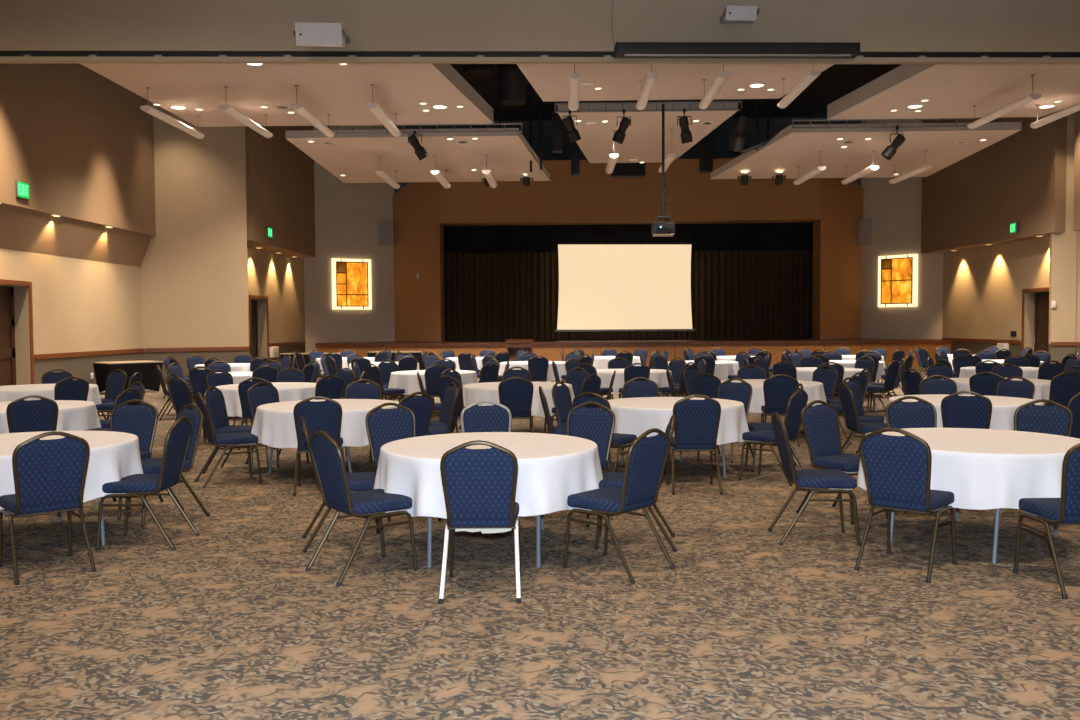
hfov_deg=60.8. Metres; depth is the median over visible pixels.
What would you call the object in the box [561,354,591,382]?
banquet chair
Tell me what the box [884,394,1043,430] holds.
tablecloth
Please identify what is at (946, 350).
banquet chair
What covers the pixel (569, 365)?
banquet chair
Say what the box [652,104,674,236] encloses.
ceiling projector
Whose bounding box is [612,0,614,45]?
power cable
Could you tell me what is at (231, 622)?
floor
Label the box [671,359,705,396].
banquet chair
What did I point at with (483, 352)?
banquet chair
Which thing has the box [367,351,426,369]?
covered table
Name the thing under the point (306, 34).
grille
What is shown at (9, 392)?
tablecloth
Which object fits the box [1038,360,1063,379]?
banquet chair
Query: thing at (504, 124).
grid
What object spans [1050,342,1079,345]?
trim
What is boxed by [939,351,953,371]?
banquet chair
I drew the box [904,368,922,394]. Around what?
banquet chair
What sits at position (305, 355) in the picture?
covered table
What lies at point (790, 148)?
ceiling panel
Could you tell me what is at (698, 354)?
banquet chair
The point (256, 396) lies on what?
banquet chair
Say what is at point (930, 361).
banquet chair
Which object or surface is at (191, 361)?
banquet chair
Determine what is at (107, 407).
banquet chair
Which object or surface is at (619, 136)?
stage light
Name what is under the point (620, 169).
grille
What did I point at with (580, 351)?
banquet chair
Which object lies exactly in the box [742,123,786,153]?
cable bundle
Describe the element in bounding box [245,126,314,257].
wall
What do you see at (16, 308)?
door
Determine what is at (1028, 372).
tablecloth
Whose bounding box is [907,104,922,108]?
recessed light
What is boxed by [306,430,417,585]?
banquet chair
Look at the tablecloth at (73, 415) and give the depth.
9.91 m
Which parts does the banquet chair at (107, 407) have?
seat, frame, backrest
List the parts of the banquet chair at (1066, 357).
backrest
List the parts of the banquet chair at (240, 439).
backrest, leg, frame, leg, seat, leg, leg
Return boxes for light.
[140,87,204,138]
[170,105,185,109]
[219,86,272,137]
[276,106,289,108]
[290,85,334,137]
[324,142,335,144]
[366,84,400,136]
[375,156,399,188]
[408,131,427,160]
[430,155,450,188]
[432,105,447,108]
[456,141,467,143]
[482,155,496,187]
[482,178,489,185]
[520,177,532,185]
[563,110,580,142]
[568,64,580,110]
[580,82,592,86]
[585,121,596,124]
[605,130,618,173]
[612,109,630,143]
[636,64,657,109]
[658,129,676,172]
[677,109,692,143]
[698,64,730,108]
[701,121,712,124]
[729,108,748,151]
[738,175,750,184]
[749,83,764,87]
[772,175,785,184]
[777,64,820,108]
[793,151,825,184]
[841,151,878,184]
[842,141,853,143]
[881,125,905,159]
[889,150,931,183]
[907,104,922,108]
[967,74,1040,128]
[1030,103,1079,128]
[1038,104,1055,107]
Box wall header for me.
[0,0,1079,52]
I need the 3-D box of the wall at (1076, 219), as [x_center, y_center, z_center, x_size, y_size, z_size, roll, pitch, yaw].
[15.505,-5.759,14.592,1.949,6.931,21.714,0,2,1]
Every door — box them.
[0,279,34,385]
[249,295,268,358]
[1021,287,1048,352]
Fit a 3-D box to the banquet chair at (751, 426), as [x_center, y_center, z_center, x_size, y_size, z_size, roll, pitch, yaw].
[2.573,0.726,10.070,0.584,0.947,0.477,0,2,3]
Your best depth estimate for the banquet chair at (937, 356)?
20.04 m
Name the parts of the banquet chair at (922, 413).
frame, backrest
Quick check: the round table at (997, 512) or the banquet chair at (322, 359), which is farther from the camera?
the banquet chair at (322, 359)
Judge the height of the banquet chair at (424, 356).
0.946 m
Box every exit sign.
[15,180,29,199]
[266,227,271,237]
[1010,222,1017,233]
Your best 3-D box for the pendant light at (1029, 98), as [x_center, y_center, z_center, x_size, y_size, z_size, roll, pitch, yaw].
[10.234,-5.689,20.392,0.236,0.528,2.924,0,2,1]
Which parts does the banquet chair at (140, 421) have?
backrest, frame, seat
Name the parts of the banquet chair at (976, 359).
frame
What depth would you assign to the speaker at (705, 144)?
29.25 m
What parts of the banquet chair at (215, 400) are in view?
leg, frame, backrest, leg, seat, leg, leg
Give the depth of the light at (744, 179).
28.37 m
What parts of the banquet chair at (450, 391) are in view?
seat, backrest, frame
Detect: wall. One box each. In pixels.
[0,64,155,266]
[0,248,141,384]
[140,105,248,378]
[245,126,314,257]
[247,247,304,363]
[304,125,394,352]
[393,158,863,341]
[394,117,860,193]
[861,120,942,338]
[921,110,1066,253]
[942,231,1078,357]
[1048,113,1079,363]
[1073,111,1079,230]
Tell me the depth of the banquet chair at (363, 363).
19.35 m
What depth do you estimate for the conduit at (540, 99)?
26.82 m
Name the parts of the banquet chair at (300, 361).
backrest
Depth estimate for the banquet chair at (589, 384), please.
12.18 m
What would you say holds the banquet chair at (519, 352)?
on the floor
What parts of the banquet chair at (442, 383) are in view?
backrest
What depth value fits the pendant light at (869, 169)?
25.72 m
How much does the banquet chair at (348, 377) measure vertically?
0.947 m
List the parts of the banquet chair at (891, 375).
leg, seat, frame, backrest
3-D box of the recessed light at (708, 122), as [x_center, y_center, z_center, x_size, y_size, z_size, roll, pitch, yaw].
[4.463,-6.322,24.584,0.309,0.040,0.309,-1,2,-6]
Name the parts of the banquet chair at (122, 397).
seat, frame, backrest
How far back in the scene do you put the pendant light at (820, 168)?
25.68 m
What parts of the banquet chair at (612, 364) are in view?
backrest, frame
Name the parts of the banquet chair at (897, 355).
frame, backrest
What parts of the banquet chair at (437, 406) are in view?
backrest, frame, seat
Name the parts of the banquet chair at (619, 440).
backrest, frame, leg, seat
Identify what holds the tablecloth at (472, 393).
on the round table
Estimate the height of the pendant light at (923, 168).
0.528 m
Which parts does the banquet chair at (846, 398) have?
backrest, leg, frame, seat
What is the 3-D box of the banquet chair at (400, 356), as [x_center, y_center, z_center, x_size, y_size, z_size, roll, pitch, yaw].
[-3.267,0.307,21.756,0.473,0.946,0.580,0,2,12]
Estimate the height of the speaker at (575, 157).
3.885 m
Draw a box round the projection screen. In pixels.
[555,242,694,331]
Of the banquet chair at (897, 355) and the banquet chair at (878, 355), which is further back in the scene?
the banquet chair at (897, 355)
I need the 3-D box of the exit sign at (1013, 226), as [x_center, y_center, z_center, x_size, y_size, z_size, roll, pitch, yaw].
[14.261,-3.975,27.680,0.069,0.320,0.420,0,2,6]
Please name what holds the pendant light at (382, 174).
hanging from the ceiling panel at (355, 156)
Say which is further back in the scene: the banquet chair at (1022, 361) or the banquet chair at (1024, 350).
the banquet chair at (1024, 350)
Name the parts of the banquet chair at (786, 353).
backrest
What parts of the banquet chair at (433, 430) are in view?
seat, backrest, frame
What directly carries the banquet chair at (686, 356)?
on the floor
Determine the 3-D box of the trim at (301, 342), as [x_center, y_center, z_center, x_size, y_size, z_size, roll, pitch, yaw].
[-9.149,-0.507,31.161,0.050,0.110,8.124,0,2,2]
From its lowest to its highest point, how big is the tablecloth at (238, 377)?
0.397 m
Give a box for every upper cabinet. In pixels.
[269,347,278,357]
[997,343,1008,350]
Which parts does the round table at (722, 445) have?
leg, leg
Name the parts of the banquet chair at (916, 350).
backrest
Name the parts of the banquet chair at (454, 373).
frame, backrest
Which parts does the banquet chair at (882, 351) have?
backrest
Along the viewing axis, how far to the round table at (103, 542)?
6.74 m
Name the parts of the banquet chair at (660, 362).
backrest, frame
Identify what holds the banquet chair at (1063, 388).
on the floor
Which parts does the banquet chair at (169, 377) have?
frame, backrest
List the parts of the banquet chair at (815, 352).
backrest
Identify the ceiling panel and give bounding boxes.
[82,64,493,126]
[285,128,549,182]
[517,64,833,101]
[558,103,737,162]
[710,122,1021,178]
[827,64,1079,119]
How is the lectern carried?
on the floor
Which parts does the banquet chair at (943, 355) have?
backrest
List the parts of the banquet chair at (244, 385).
backrest, frame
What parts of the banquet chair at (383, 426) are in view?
seat, frame, backrest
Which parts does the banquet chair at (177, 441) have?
leg, leg, seat frame, seat, leg, frame, backrest, leg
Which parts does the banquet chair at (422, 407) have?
leg, frame, backrest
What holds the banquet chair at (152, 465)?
on the floor
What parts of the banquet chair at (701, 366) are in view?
backrest, frame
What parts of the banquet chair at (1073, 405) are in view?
frame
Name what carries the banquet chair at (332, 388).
on the floor
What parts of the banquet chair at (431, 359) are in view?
backrest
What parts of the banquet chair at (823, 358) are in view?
backrest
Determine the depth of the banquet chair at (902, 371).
13.86 m
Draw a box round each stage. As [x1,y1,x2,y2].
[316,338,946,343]
[317,344,950,365]
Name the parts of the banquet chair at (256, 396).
frame, backrest, leg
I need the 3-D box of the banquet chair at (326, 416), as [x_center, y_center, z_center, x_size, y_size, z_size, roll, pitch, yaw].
[-2.138,0.800,8.923,0.477,0.947,0.584,-1,2,-11]
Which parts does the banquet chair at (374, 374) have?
backrest, frame, seat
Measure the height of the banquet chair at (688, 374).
0.947 m
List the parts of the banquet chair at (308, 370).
backrest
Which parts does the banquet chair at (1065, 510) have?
leg, seat frame, seat, leg, frame, cross rail, backrest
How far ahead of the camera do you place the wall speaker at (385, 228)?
36.33 m
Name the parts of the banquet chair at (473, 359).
backrest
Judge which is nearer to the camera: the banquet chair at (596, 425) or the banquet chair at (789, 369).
the banquet chair at (596, 425)
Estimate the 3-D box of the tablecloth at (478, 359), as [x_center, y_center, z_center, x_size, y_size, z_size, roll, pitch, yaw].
[-1.663,0.141,23.667,1.647,0.390,1.644,-1,2,-5]
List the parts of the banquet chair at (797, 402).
leg, leg, seat, leg, frame, backrest, leg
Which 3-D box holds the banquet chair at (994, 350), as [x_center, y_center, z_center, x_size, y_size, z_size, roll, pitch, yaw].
[11.901,0.111,24.364,0.580,0.946,0.473,-2,3,-43]
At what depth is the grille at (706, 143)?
29.24 m
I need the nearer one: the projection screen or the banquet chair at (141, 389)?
the banquet chair at (141, 389)
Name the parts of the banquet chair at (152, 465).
leg, leg, seat, leg, backrest, frame, leg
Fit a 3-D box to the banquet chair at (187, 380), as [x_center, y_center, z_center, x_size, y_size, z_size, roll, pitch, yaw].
[-7.616,0.411,19.772,0.473,0.946,0.580,2,3,45]
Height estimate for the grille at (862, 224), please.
0.869 m
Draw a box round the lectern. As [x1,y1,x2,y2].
[506,339,533,361]
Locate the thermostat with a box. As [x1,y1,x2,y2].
[1051,301,1055,307]
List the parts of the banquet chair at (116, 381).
seat, backrest, frame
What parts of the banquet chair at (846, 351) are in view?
backrest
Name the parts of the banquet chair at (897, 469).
leg, leg, backrest, cross rail, frame, seat frame, seat, leg, leg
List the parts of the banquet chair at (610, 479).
leg, seat, leg, leg, frame, backrest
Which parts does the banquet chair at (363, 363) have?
backrest, frame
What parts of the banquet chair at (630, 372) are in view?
backrest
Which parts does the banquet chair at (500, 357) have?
backrest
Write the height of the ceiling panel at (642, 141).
0.557 m
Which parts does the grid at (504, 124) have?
hanger rod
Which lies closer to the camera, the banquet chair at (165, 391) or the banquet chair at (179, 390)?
the banquet chair at (179, 390)
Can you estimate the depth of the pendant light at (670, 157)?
25.45 m
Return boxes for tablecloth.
[0,384,101,404]
[0,400,100,433]
[0,431,142,509]
[192,372,252,394]
[194,363,249,371]
[214,382,315,416]
[251,399,398,447]
[315,357,374,373]
[349,362,418,369]
[374,432,602,518]
[388,370,477,395]
[445,357,483,369]
[463,382,574,416]
[499,361,566,380]
[590,356,640,368]
[596,369,671,392]
[608,397,748,444]
[668,360,738,379]
[717,356,754,360]
[721,379,826,412]
[796,367,869,384]
[829,360,884,379]
[842,355,884,366]
[857,428,1079,509]
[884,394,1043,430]
[947,354,974,369]
[950,377,1050,402]
[959,366,1038,378]
[982,360,1043,366]
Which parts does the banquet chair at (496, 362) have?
backrest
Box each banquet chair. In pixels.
[0,431,96,584]
[6,395,58,432]
[41,369,72,383]
[54,377,88,400]
[82,399,163,513]
[83,388,140,430]
[95,416,199,550]
[96,372,141,418]
[98,369,126,419]
[100,381,144,427]
[117,404,209,527]
[157,365,192,419]
[163,356,188,398]
[165,373,205,438]
[167,363,194,414]
[168,377,205,441]
[169,358,193,400]
[186,355,204,385]
[189,366,228,419]
[195,392,261,487]
[202,386,268,473]
[204,358,223,367]
[206,369,252,424]
[207,361,230,372]
[234,354,252,362]
[238,377,275,449]
[245,382,308,467]
[250,357,269,371]
[252,365,277,381]
[259,360,281,371]
[276,367,304,381]
[281,354,290,370]
[290,355,295,370]
[293,396,343,496]
[295,352,321,377]
[301,417,384,552]
[302,363,313,382]
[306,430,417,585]
[308,360,319,382]
[309,350,323,362]
[315,375,343,399]
[320,355,329,378]
[325,352,348,370]
[325,356,336,378]
[336,368,355,398]
[340,349,355,356]
[345,379,381,461]
[347,353,362,367]
[351,357,370,382]
[353,362,386,399]
[359,371,365,382]
[365,402,440,526]
[366,364,404,400]
[368,392,433,471]
[374,351,387,361]
[378,359,412,401]
[382,349,391,361]
[394,350,399,361]
[396,353,413,361]
[398,356,417,399]
[417,372,457,432]
[421,350,426,367]
[421,364,450,396]
[425,353,437,369]
[428,386,462,434]
[430,382,456,425]
[433,358,455,402]
[437,375,464,418]
[438,440,521,603]
[440,368,461,428]
[441,349,454,360]
[458,352,479,373]
[460,400,518,516]
[471,354,496,381]
[478,359,499,382]
[479,363,498,382]
[480,349,494,356]
[482,355,502,381]
[495,351,509,381]
[498,377,533,432]
[502,360,509,380]
[503,366,533,429]
[516,349,523,360]
[520,352,537,360]
[528,356,548,381]
[539,386,566,434]
[544,367,588,430]
[550,374,600,433]
[551,352,579,381]
[552,360,559,381]
[552,381,610,462]
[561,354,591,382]
[563,428,675,583]
[565,358,600,395]
[567,402,614,526]
[572,392,636,471]
[573,349,584,356]
[575,363,612,398]
[591,353,594,365]
[594,415,677,551]
[601,348,617,355]
[607,370,615,399]
[608,357,630,399]
[615,351,632,363]
[619,363,649,398]
[623,377,658,397]
[633,348,647,364]
[639,353,643,363]
[648,349,668,366]
[649,350,658,368]
[651,352,663,368]
[654,354,685,396]
[659,362,697,396]
[665,358,685,396]
[666,369,676,396]
[666,394,722,494]
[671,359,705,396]
[683,350,689,360]
[683,366,699,395]
[685,348,693,360]
[692,373,720,398]
[694,351,712,358]
[694,355,715,376]
[697,378,752,462]
[702,350,716,360]
[711,348,725,355]
[720,352,749,380]
[728,354,759,378]
[737,364,771,422]
[739,389,807,485]
[745,383,803,471]
[748,348,763,354]
[753,357,769,378]
[756,351,771,367]
[761,374,799,446]
[767,412,860,545]
[769,350,790,375]
[773,361,796,378]
[788,351,800,366]
[796,400,886,524]
[799,356,822,366]
[801,348,810,357]
[810,354,837,397]
[811,350,825,356]
[812,366,837,398]
[815,372,865,443]
[817,362,843,416]
[823,351,841,359]
[826,368,870,403]
[833,347,850,354]
[837,383,886,454]
[838,356,876,405]
[840,377,884,453]
[854,428,956,582]
[855,350,872,359]
[860,355,879,400]
[864,351,881,381]
[866,360,899,411]
[867,358,904,410]
[871,347,886,381]
[875,349,904,381]
[880,353,911,397]
[883,352,913,395]
[885,396,959,512]
[898,365,908,394]
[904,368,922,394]
[915,347,925,377]
[919,348,929,375]
[919,375,956,394]
[926,363,952,378]
[927,356,934,366]
[935,346,950,353]
[935,352,954,377]
[935,358,951,367]
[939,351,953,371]
[941,391,991,428]
[952,355,971,377]
[953,349,972,357]
[962,353,981,366]
[969,371,1004,395]
[975,360,999,374]
[976,350,996,359]
[984,346,1001,352]
[991,363,1022,377]
[995,349,1011,359]
[996,376,1034,398]
[1004,355,1029,366]
[1013,443,1079,598]
[1014,399,1072,436]
[1019,354,1039,366]
[1021,347,1030,355]
[1025,348,1032,356]
[1031,351,1050,362]
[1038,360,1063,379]
[1044,371,1079,406]
[1061,353,1076,371]
[1063,366,1079,374]
[1064,357,1079,370]
[1067,392,1079,438]
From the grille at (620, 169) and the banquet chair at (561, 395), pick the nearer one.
the banquet chair at (561, 395)
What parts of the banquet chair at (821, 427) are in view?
leg, frame, backrest, seat, leg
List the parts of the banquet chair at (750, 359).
seat, backrest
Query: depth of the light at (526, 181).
28.54 m
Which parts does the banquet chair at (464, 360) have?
backrest, frame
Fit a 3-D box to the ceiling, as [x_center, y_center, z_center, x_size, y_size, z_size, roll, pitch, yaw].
[3.867,-9.828,26.515,34.656,0.200,26.209,0,2,1]
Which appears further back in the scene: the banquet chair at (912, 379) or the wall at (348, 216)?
the wall at (348, 216)
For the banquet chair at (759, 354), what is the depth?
21.92 m
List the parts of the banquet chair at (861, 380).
seat, leg, frame, backrest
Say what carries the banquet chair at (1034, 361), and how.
on the floor
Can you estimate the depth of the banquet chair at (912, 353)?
19.84 m
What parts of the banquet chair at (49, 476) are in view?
leg, leg, seat, seat frame, cross rail, frame, backrest, leg, leg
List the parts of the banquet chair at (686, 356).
backrest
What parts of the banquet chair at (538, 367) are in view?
seat, backrest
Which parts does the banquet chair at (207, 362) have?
backrest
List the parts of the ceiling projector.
mount plate, plate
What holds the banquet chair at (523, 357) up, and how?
on the floor
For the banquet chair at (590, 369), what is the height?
0.946 m
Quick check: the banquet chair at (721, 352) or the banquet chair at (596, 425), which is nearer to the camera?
the banquet chair at (596, 425)
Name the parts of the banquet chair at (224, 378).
frame, backrest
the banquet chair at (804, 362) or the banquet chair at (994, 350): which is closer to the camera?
the banquet chair at (804, 362)
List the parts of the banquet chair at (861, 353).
backrest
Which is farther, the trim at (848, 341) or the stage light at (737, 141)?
the trim at (848, 341)
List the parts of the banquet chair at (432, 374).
backrest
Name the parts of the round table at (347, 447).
leg, leg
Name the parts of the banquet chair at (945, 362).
backrest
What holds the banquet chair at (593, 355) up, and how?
on the floor
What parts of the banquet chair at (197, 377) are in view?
backrest, frame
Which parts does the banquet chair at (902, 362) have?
seat, backrest, frame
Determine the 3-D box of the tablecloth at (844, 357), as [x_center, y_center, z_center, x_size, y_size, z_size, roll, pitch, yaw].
[7.900,0.097,23.331,1.626,0.393,1.656,1,2,24]
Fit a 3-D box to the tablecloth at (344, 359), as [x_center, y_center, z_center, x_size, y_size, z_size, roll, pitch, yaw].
[-5.079,0.147,24.162,1.626,0.396,1.657,1,3,38]
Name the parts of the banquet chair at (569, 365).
backrest, frame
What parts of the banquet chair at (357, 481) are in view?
backrest, leg, leg, frame, seat, leg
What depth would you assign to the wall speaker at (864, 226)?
35.90 m
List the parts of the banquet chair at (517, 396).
backrest, seat, leg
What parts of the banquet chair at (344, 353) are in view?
backrest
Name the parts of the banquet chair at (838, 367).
frame, backrest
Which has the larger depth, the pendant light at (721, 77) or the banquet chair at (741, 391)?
the pendant light at (721, 77)
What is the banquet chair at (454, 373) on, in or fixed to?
on the floor
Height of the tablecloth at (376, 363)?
0.394 m
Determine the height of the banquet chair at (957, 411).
0.947 m
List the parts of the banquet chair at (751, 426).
leg, leg, seat, backrest, frame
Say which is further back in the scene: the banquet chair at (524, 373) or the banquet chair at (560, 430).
the banquet chair at (524, 373)
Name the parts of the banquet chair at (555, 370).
frame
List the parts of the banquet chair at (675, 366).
backrest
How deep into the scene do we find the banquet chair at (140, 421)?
8.33 m
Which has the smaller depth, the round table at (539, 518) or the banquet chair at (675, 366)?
the round table at (539, 518)
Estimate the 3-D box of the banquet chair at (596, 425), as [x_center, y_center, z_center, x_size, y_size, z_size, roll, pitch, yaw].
[0.318,0.837,7.596,0.477,0.947,0.584,1,3,28]
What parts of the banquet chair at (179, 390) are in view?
backrest, frame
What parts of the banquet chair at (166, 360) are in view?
backrest, frame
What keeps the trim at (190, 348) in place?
attached to the wall at (194, 270)
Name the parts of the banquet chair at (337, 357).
backrest, frame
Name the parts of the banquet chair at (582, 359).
backrest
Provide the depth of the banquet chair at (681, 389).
15.83 m
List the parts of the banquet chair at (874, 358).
frame, backrest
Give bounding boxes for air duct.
[464,64,493,78]
[498,64,525,105]
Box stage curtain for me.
[444,250,812,340]
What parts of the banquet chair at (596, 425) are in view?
backrest, frame, seat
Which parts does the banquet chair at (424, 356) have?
backrest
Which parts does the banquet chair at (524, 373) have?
backrest, frame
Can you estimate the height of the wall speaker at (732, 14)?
0.277 m
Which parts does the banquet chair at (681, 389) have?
seat, backrest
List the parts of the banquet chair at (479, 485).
leg, leg, backrest, frame, cross rail, seat, leg, leg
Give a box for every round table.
[57,497,105,545]
[268,446,351,473]
[427,514,543,567]
[621,444,725,476]
[891,508,1057,563]
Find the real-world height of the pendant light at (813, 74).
0.636 m
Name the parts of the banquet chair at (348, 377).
frame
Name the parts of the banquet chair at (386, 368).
backrest, frame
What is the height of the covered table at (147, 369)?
0.740 m
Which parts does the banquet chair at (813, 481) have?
leg, backrest, frame, leg, seat, leg, leg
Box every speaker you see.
[292,22,349,46]
[379,222,391,245]
[552,101,561,152]
[571,142,579,175]
[611,101,645,177]
[699,133,712,172]
[720,5,759,23]
[858,219,871,245]
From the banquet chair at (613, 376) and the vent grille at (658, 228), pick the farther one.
the vent grille at (658, 228)
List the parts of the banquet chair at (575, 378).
backrest, frame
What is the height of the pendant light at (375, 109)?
0.528 m
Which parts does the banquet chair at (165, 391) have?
backrest, frame, leg, leg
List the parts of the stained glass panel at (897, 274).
glass pane, glass pane, glass pane, glass pane, glass pane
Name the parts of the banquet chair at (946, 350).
backrest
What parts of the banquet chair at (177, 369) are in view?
frame, backrest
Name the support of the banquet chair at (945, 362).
on the floor
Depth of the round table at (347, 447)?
9.45 m
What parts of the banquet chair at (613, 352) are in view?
backrest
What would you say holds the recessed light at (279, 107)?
attached to the ceiling panel at (343, 92)
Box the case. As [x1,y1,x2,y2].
[614,42,859,58]
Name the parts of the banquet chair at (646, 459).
leg, leg, seat, leg, frame, cross rail, backrest, leg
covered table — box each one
[93,360,162,391]
[280,352,339,374]
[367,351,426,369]
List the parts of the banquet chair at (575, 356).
backrest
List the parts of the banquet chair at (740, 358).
backrest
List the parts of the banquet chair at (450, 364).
backrest, frame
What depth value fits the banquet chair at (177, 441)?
6.63 m
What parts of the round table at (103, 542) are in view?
leg, leg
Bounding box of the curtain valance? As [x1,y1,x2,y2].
[443,223,812,252]
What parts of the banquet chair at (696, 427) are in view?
leg, leg, seat, seat frame, cross rail, frame, backrest, leg, leg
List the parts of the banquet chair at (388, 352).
backrest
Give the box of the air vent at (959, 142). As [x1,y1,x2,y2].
[956,141,967,143]
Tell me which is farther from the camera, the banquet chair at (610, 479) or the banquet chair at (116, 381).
the banquet chair at (116, 381)
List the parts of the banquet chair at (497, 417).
backrest, frame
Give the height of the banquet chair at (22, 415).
0.947 m
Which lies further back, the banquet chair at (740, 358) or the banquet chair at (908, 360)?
the banquet chair at (740, 358)
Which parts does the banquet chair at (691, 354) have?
backrest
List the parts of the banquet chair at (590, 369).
backrest, seat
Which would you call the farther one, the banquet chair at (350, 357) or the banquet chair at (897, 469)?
the banquet chair at (350, 357)
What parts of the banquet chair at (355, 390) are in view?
backrest, frame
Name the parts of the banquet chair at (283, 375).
backrest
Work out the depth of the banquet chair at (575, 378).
13.96 m
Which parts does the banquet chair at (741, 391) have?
leg, backrest, frame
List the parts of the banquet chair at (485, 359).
backrest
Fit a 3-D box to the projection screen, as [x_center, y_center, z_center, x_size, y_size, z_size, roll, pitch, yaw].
[3.298,-2.847,35.855,5.440,3.468,0.070,0,2,1]
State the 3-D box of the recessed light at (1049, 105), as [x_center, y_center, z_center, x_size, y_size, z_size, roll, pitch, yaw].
[12.013,-6.007,21.799,0.360,0.022,0.360,0,2,1]
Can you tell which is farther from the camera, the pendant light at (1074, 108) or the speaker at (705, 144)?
the speaker at (705, 144)
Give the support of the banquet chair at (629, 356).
on the floor
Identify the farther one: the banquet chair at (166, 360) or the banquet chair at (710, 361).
the banquet chair at (166, 360)
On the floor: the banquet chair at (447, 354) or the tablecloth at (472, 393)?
the banquet chair at (447, 354)
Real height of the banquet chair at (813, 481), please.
0.947 m
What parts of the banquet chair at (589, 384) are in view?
frame, backrest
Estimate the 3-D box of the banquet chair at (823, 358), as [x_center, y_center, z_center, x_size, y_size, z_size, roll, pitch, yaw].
[5.978,0.340,19.418,0.473,0.946,0.580,1,3,39]
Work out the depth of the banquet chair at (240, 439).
9.28 m
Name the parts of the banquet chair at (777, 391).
seat, backrest, frame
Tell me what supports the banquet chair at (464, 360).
on the floor
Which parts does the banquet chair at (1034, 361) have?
backrest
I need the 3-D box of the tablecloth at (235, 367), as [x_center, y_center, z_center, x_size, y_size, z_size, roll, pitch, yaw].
[-6.916,0.293,20.610,1.644,0.390,1.647,1,3,39]
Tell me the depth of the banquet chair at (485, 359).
19.70 m
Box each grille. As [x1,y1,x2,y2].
[296,24,339,44]
[382,223,390,243]
[552,112,560,149]
[613,163,643,175]
[656,226,671,231]
[701,138,711,169]
[727,6,756,19]
[859,221,866,243]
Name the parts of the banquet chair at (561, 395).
frame, backrest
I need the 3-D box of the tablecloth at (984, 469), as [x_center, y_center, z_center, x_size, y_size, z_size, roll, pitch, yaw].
[3.168,0.774,6.709,1.625,0.393,1.629,0,2,16]
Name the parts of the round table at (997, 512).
leg, leg, leg, leg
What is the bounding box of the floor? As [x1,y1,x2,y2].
[0,366,1079,719]
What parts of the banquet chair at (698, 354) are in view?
backrest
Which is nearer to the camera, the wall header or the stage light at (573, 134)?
the wall header
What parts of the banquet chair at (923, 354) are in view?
backrest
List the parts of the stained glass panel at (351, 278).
glass pane, glass pane, glass pane, glass pane, glass pane, glass pane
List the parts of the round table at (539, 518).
leg, leg, leg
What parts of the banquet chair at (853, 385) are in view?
leg, frame, backrest, seat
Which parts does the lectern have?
rail, panel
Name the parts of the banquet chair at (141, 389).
seat, backrest, frame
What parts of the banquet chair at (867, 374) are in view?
seat, backrest, frame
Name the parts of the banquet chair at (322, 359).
backrest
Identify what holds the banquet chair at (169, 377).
on the floor
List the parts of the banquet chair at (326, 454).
leg, backrest, frame, leg, seat, leg, leg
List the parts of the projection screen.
tension cord, tension cord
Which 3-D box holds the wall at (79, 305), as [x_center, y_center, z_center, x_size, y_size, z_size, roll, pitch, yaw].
[-11.410,-0.524,14.955,0.450,3.224,20.685,0,2,1]
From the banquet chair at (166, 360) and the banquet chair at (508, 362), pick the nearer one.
the banquet chair at (508, 362)
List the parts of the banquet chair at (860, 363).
backrest, frame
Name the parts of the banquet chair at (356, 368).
frame, backrest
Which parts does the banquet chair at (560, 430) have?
frame, backrest, seat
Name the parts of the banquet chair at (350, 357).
backrest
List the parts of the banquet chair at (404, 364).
backrest, frame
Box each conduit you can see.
[529,82,531,171]
[539,96,541,169]
[756,99,757,149]
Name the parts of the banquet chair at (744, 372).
frame, backrest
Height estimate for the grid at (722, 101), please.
3.352 m
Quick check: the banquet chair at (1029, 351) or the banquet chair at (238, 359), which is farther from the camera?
the banquet chair at (1029, 351)
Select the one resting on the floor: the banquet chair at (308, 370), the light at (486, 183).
the banquet chair at (308, 370)
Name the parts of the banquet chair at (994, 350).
backrest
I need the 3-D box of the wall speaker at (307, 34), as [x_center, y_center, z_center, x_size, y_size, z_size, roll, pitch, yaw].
[-3.390,-5.028,14.277,0.771,0.399,0.500,0,2,1]
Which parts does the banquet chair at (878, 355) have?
backrest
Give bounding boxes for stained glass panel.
[332,258,371,308]
[878,254,917,306]
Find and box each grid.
[336,64,521,133]
[555,99,741,112]
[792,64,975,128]
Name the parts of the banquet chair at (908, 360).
backrest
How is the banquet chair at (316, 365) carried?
on the floor
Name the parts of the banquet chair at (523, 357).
backrest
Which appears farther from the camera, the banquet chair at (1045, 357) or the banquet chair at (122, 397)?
the banquet chair at (1045, 357)
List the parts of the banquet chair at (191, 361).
backrest, frame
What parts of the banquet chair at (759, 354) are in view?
backrest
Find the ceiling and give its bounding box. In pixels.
[450,64,901,120]
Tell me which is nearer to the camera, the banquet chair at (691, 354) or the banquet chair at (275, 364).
the banquet chair at (275, 364)
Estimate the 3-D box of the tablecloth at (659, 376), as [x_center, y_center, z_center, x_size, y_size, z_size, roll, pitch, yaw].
[1.607,0.391,16.794,1.626,0.393,1.656,1,2,22]
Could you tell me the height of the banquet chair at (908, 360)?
0.946 m
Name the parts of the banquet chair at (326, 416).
leg, leg, frame, backrest, seat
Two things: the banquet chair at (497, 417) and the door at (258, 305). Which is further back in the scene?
the door at (258, 305)
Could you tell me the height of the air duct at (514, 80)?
1.111 m
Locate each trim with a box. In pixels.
[0,51,1079,57]
[0,56,1079,63]
[24,55,1049,57]
[34,348,143,359]
[145,347,248,351]
[249,341,305,347]
[315,340,952,346]
[942,338,1020,343]
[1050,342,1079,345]
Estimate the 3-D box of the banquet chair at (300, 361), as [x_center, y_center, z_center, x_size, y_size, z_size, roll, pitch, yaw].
[-5.900,0.257,23.451,0.580,0.946,0.473,-2,3,-40]

